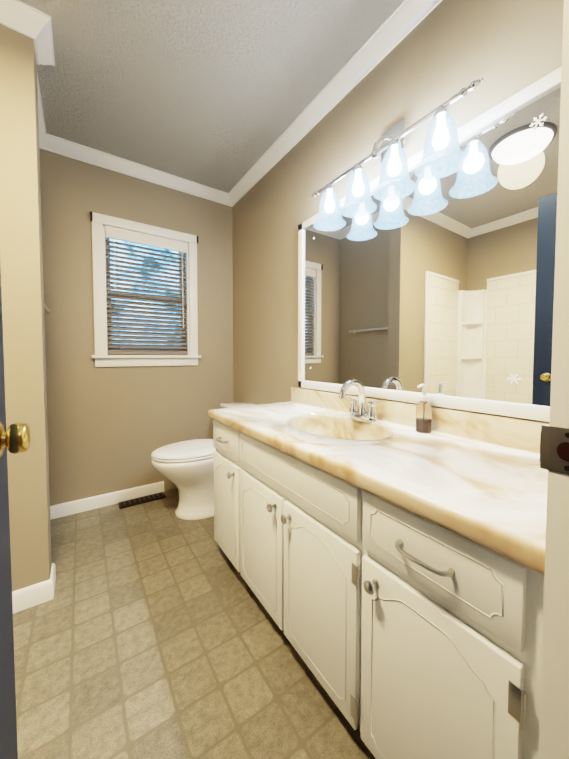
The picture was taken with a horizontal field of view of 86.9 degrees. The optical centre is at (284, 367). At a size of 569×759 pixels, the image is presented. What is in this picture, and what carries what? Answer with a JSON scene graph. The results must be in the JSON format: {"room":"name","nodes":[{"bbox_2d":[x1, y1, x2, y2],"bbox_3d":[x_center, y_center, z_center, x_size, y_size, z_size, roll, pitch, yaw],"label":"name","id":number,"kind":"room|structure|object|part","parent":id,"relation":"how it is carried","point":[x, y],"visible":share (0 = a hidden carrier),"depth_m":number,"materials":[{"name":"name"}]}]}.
{"room":"bathroom","nodes":[
{"label":"bathroom","id":0,"kind":"room"},
{"bbox_2d":[0,24,51,591],"bbox_3d":[-1.848,-0.204,1.289,1.334,2.440,0.940,-1,3,-34],"label":"wall","id":1,"kind":"structure","parent":0,"point":[21,265],"depth_m":1.24,"materials":[{"name":"beige paint"}]},
{"bbox_2d":[0,0,50,38],"bbox_3d":[-1.490,-1.374,0.882,1.277,0.072,0.063,-1,3,-34],"label":"crown molding","id":2,"kind":"structure","parent":1,"relation":"attached to","point":[23,18],"depth_m":1.19,"materials":[{"name":"white wood"}]},
{"bbox_2d":[12,579,53,612],"bbox_3d":[-1.190,0.977,1.205,0.417,0.086,0.013,-1,3,-34],"label":"baseboard","id":3,"kind":"structure","parent":1,"relation":"attached to","point":[32,595],"depth_m":1.28,"materials":[{"name":"white wood"}]},
{"bbox_2d":[33,18,54,141],"bbox_3d":[-1.250,-1.399,1.541,0.137,0.072,0.883,-1,3,-34],"label":"crown molding","id":4,"kind":"structure","parent":1,"relation":"attached to","point":[43,47],"depth_m":1.32,"materials":[{"name":"white wood"}]},
{"bbox_2d":[44,303,49,313],"bbox_3d":[-1.273,-0.324,1.556,0.065,0.052,0.512,-1,3,-34],"label":"towel rail","id":5,"kind":"object","parent":1,"relation":"attached to","point":[46,310],"visible":0.15,"depth_m":1.67,"materials":[{"name":"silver metal"}]},
{"bbox_2d":[50,563,55,591],"bbox_3d":[-1.061,0.970,1.374,0.013,0.086,0.146,-1,3,-34],"label":"baseboard","id":6,"kind":"structure","parent":1,"relation":"attached to","point":[53,573],"depth_m":1.37,"materials":[{"name":"white wood"}]},
{"bbox_2d":[39,149,232,505],"bbox_3d":[-1.039,-0.244,2.336,1.330,2.440,0.120,-1,3,-34],"label":"wall","id":7,"kind":"structure","parent":0,"point":[71,193],"depth_m":2.14,"materials":[{"name":"beige paint"}]},
{"bbox_2d":[50,481,163,519],"bbox_3d":[-1.250,0.941,2.156,0.730,0.086,0.013,-1,3,-34],"label":"baseboard","id":8,"kind":"structure","parent":7,"relation":"attached to","point":[80,505],"depth_m":2.12,"materials":[{"name":"white wood"}]},
{"bbox_2d":[39,133,231,206],"bbox_3d":[-0.988,-1.424,2.215,1.330,0.072,0.063,-1,3,-34],"label":"crown molding","id":9,"kind":"structure","parent":7,"relation":"attached to","point":[66,148],"depth_m":2.13,"materials":[{"name":"white wood"}]},
{"bbox_2d":[90,211,200,366],"bbox_3d":[-1.040,-0.542,2.299,0.760,1.052,0.162,-1,3,-34],"label":"window","id":10,"kind":"structure","parent":7,"relation":"in","point":[178,348],"depth_m":2.25,"materials":[{"name":"white wood"}]},
{"bbox_3d":[-1.283,-0.542,2.074,0.065,0.905,0.017,-1,3,-34],"label":"casing","id":11,"kind":"part","parent":10,"relation":"part of","materials":[{"name":"white wood"}]},
{"bbox_3d":[-1.296,-0.757,2.195,0.035,0.460,0.026,-1,3,-34],"label":"sash","id":12,"kind":"part","parent":10,"relation":"part of","materials":[{"name":"white wood"}]},
{"bbox_3d":[-1.280,-0.340,2.187,0.035,0.452,0.028,-1,3,-34],"label":"sash","id":13,"kind":"part","parent":10,"relation":"part of","materials":[{"name":"white wood"}]},
{"bbox_3d":[-1.061,-0.345,2.337,0.496,0.382,0.004,-1,3,-34],"label":"sash glass","id":14,"kind":"part","parent":10,"relation":"part of","materials":[{"name":"clear glass"}]},
{"bbox_3d":[-1.077,-0.762,2.345,0.496,0.390,0.004,-1,3,-34],"label":"sash glass","id":15,"kind":"part","parent":10,"relation":"part of","materials":[{"name":"clear glass"}]},
{"bbox_3d":[-1.061,-0.554,2.329,0.496,0.035,0.028,-1,3,-34],"label":"sash","id":16,"kind":"part","parent":10,"relation":"part of","materials":[{"name":"white wood"}]},
{"bbox_3d":[-1.034,-0.110,2.306,0.558,0.016,0.048,-1,3,-34],"label":"blind rail","id":17,"kind":"part","parent":10,"relation":"part of","materials":[{"name":"brown"}]},
{"bbox_3d":[-0.858,-0.768,2.494,0.035,0.460,0.026,-1,3,-34],"label":"sash","id":18,"kind":"part","parent":10,"relation":"part of","materials":[{"name":"white wood"}]},
{"bbox_3d":[-0.841,-0.351,2.486,0.035,0.452,0.028,-1,3,-34],"label":"sash","id":19,"kind":"part","parent":10,"relation":"part of","materials":[{"name":"white wood"}]},
{"bbox_3d":[-0.742,-0.556,2.442,0.065,0.905,0.017,-1,3,-34],"label":"casing","id":20,"kind":"part","parent":10,"relation":"part of","materials":[{"name":"white wood"}]},
{"bbox_2d":[13,488,374,758],"bbox_3d":[-0.413,1.098,0.452,2.710,0.100,4.020,-1,3,-34],"label":"floor","id":21,"kind":"structure","parent":0,"point":[151,630],"depth_m":1.05,"materials":[{"name":"tile"}]},
{"bbox_2d":[118,492,165,508],"bbox_3d":[-1.052,0.977,2.222,0.310,0.008,0.100,-1,3,-34],"label":"floor vent","id":22,"kind":"object","parent":21,"relation":"in","point":[140,501],"visible":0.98,"depth_m":2.21,"materials":[{"name":"brown metal"}]},
{"bbox_2d":[151,401,255,519],"bbox_3d":[-0.533,0.637,2.127,0.762,0.696,0.430,-1,3,-34],"label":"toilet","id":23,"kind":"object","parent":21,"relation":"on","point":[186,468],"visible":0.46,"depth_m":1.96,"materials":[{"name":"white ceramic"}]},
{"bbox_3d":[-0.645,0.574,2.048,0.488,0.020,0.376,-1,3,-34],"label":"seat","id":24,"kind":"part","parent":23,"relation":"part of","materials":[{"name":"white plastic"}]},
{"bbox_3d":[-0.644,0.548,2.048,0.490,0.030,0.376,-1,3,-34],"label":"lid","id":25,"kind":"part","parent":23,"relation":"part of","materials":[{"name":"white plastic"}]},
{"bbox_3d":[-0.306,0.302,2.269,0.212,0.038,0.430,-1,3,-34],"label":"tank lid","id":26,"kind":"part","parent":23,"relation":"part of","materials":[{"name":"white ceramic"}]},
{"bbox_2d":[208,415,544,758],"bbox_3d":[0.223,0.650,1.177,0.580,0.740,1.410,-1,3,-34],"label":"bathroom vanity","id":27,"kind":"object","parent":21,"relation":"on","point":[386,559],"depth_m":0.70,"materials":[{"name":"white wood"}]},
{"bbox_3d":[-0.288,0.353,1.478,0.018,0.142,0.304,-1,3,-34],"label":"drawer","id":28,"kind":"part","parent":27,"relation":"part of","materials":[{"name":"white wood"}]},
{"bbox_3d":[-0.288,0.690,1.491,0.018,0.482,0.304,-1,3,-34],"label":"door","id":29,"kind":"part","parent":27,"relation":"part of","materials":[{"name":"white wood"}]},
{"bbox_3d":[-0.248,0.493,1.381,0.031,0.030,0.030,-1,3,-34],"label":"knob","id":30,"kind":"part","parent":27,"relation":"part of","materials":[{"name":"silver metal"}]},
{"bbox_3d":[-0.098,0.700,1.212,0.018,0.482,0.338,-1,3,-34],"label":"door","id":31,"kind":"part","parent":27,"relation":"part of","materials":[{"name":"white wood"}]},
{"bbox_3d":[-0.046,0.504,1.084,0.031,0.030,0.030,-1,3,-34],"label":"knob","id":32,"kind":"part","parent":27,"relation":"part of","materials":[{"name":"silver metal"}]},
{"bbox_3d":[0.005,0.507,1.010,0.031,0.030,0.030,-1,3,-34],"label":"knob","id":33,"kind":"part","parent":27,"relation":"part of","materials":[{"name":"silver metal"}]},
{"bbox_3d":[0.098,0.711,0.925,0.018,0.482,0.338,-1,3,-34],"label":"door","id":34,"kind":"part","parent":27,"relation":"part of","materials":[{"name":"white wood"}]},
{"bbox_3d":[0.207,0.518,0.714,0.031,0.030,0.030,-1,3,-34],"label":"knob","id":35,"kind":"part","parent":27,"relation":"part of","materials":[{"name":"silver metal"}]},
{"bbox_2d":[208,399,547,570],"bbox_3d":[0.224,0.259,1.171,0.568,0.042,1.428,-1,3,-34],"label":"countertop","id":36,"kind":"structure","parent":27,"relation":"on","point":[495,493],"depth_m":0.74,"materials":[{"name":"beige stone"}]},
{"bbox_2d":[272,411,411,446],"bbox_3d":[0.209,0.309,1.234,0.345,0.149,0.491,-1,3,-34],"label":"sink","id":37,"kind":"object","parent":36,"relation":"in","point":[350,432],"depth_m":1.36,"materials":[{"name":"beige stone"}]},
{"bbox_2d":[336,379,383,422],"bbox_3d":[0.303,0.141,1.309,0.174,0.184,0.197,-1,3,-34],"label":"faucet","id":38,"kind":"object","parent":36,"relation":"on","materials":[{"name":"silver metal"}]},
{"bbox_2d":[416,384,431,433],"bbox_3d":[0.513,0.148,1.114,0.068,0.182,0.054,-1,3,-34],"label":"soap dispenser","id":39,"kind":"object","parent":36,"relation":"on","point":[423,416],"visible":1,"depth_m":1.10,"materials":[{"name":"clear plastic"}]},
{"bbox_3d":[0.274,0.386,0.608,0.035,0.012,0.122,-1,3,-34],"label":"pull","id":40,"kind":"part","parent":27,"relation":"part of","materials":[{"name":"silver metal"}]},
{"bbox_3d":[0.295,0.722,0.635,0.018,0.482,0.332,-1,3,-34],"label":"door","id":41,"kind":"part","parent":27,"relation":"part of","materials":[{"name":"white wood"}]},
{"bbox_3d":[0.295,0.385,0.622,0.018,0.142,0.332,-1,3,-34],"label":"drawer","id":42,"kind":"part","parent":27,"relation":"part of","materials":[{"name":"white wood"}]},
{"bbox_2d":[20,0,402,192],"bbox_3d":[-0.413,-1.440,0.356,2.710,0.100,4.020,-1,3,-34],"label":"ceiling","id":43,"kind":"structure","parent":0,"point":[220,95],"depth_m":1.45,"materials":[{"name":"grey paint"}]},
{"bbox_2d":[232,0,563,422],"bbox_3d":[0.658,-0.198,1.133,0.120,2.440,4.020,-1,3,-34],"label":"wall","id":44,"kind":"structure","parent":0,"point":[441,52],"depth_m":1.43,"materials":[{"name":"beige paint"}]},
{"bbox_2d":[228,0,441,206],"bbox_3d":[0.178,-1.402,1.629,0.063,0.072,2.345,-1,3,-34],"label":"crown molding","id":45,"kind":"structure","parent":44,"relation":"attached to","point":[402,21],"depth_m":1.46,"materials":[{"name":"white wood"}]},
{"bbox_2d":[311,78,483,230],"bbox_3d":[0.381,-0.848,1.226,0.201,0.339,0.799,-1,3,-34],"label":"sconce","id":46,"kind":"object","parent":44,"relation":"attached to","point":[444,155],"visible":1,"depth_m":1.12,"materials":[{"name":"white glass"}]},
{"bbox_3d":[0.215,-0.766,1.432,0.156,0.160,0.156,-1,3,-34],"label":"lamp shade","id":47,"kind":"part","parent":46,"relation":"part of","materials":[{"name":"white glass"}]},
{"bbox_3d":[0.316,-0.761,1.285,0.156,0.160,0.156,-1,3,-34],"label":"lamp shade","id":48,"kind":"part","parent":46,"relation":"part of","materials":[{"name":"white glass"}]},
{"bbox_3d":[0.407,-0.915,1.234,0.120,0.102,0.017,-1,3,-34],"label":"stem","id":49,"kind":"part","parent":46,"relation":"part of","materials":[{"name":"silver metal"}]},
{"bbox_3d":[0.416,-0.755,1.138,0.156,0.160,0.156,-1,3,-34],"label":"lamp shade","id":50,"kind":"part","parent":46,"relation":"part of","materials":[{"name":"white glass"}]},
{"bbox_3d":[0.516,-0.750,0.991,0.156,0.160,0.156,-1,3,-34],"label":"lamp shade","id":51,"kind":"part","parent":46,"relation":"part of","materials":[{"name":"white glass"}]},
{"bbox_2d":[291,387,549,452],"bbox_3d":[0.450,0.189,1.323,0.022,0.092,1.429,-1,3,-34],"label":"backsplash","id":52,"kind":"structure","parent":44,"relation":"attached to","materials":[{"name":"stone"}]},
{"bbox_2d":[298,66,561,421],"bbox_3d":[0.457,-0.352,1.297,0.028,0.981,1.297,-1,3,-34],"label":"mirror","id":53,"kind":"object","parent":44,"relation":"attached to","point":[442,289],"visible":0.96,"depth_m":1.06,"materials":[{"name":"clear glass"}]},
{"bbox_3d":[0.104,-0.372,1.815,0.028,0.981,0.044,-1,3,-34],"label":"frame","id":54,"kind":"part","parent":53,"relation":"part of","materials":[{"name":"white wood"}]},
{"bbox_3d":[0.457,0.116,1.315,0.028,0.044,1.297,-1,3,-34],"label":"frame","id":55,"kind":"part","parent":53,"relation":"part of","materials":[{"name":"white"}]},
{"bbox_3d":[0.457,-0.820,1.280,0.028,0.044,1.297,-1,3,-34],"label":"frame","id":56,"kind":"part","parent":53,"relation":"part of","materials":[{"name":"white"}]},
{"label":"outside","id":57,"kind":"structure","parent":0,"visible":0},
{"bbox_2d":[110,239,179,344],"bbox_3d":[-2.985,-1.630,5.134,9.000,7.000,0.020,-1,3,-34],"label":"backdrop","id":58,"kind":"structure","parent":57,"point":[144,284],"depth_m":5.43,"materials":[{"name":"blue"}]},
{"bbox_3d":[-0.159,0.051,-0.034,0.020,2.030,0.133,-1,3,-34],"label":"door frame","id":59,"kind":"structure","parent":0,"visible":0},
{"bbox_2d":[0,266,29,758],"bbox_3d":[-0.310,0.035,0.273,0.072,2.014,0.545,-1,3,-34],"label":"door","id":60,"kind":"structure","parent":59,"relation":"attached to","point":[8,736],"depth_m":0.47,"materials":[{"name":"blue"}]},
{"bbox_3d":[-0.412,0.107,0.458,0.036,0.054,0.054,-1,3,-34],"label":"door knob","id":61,"kind":"part","parent":60,"relation":"part of","materials":[{"name":"gold metal"}]},
{"bbox_3d":[0.649,-0.175,0.507,0.600,2.440,0.115,-1,3,-34],"label":"wall","id":62,"kind":"structure","parent":0,"visible":0},
{"bbox_2d":[538,0,568,758],"bbox_3d":[0.391,0.037,0.341,0.022,2.030,0.133,-1,3,-34],"label":"door frame","id":63,"kind":"structure","parent":62,"relation":"attached to","point":[554,723],"depth_m":0.38,"materials":[{"name":"white wood"}]},
{"bbox_2d":[540,425,568,474],"bbox_3d":[0.363,0.105,0.384,0.022,0.058,0.051,-1,3,-34],"label":"strike plate","id":64,"kind":"object","parent":63,"relation":"attached to","point":[553,438],"depth_m":0.39,"materials":[{"name":"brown metal"}]},
{"bbox_3d":[0.350,0.104,0.404,0.022,0.040,0.002,-1,3,-34],"label":"lip of the door jamb strike","id":65,"kind":"part","parent":64,"relation":"part of","materials":[{"name":"brown metal"}]},
{"bbox_3d":[0.355,0.105,0.376,0.001,0.024,0.021,-1,3,-34],"label":"hole in the door jamb strike","id":66,"kind":"part","parent":63,"relation":"part of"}
]}

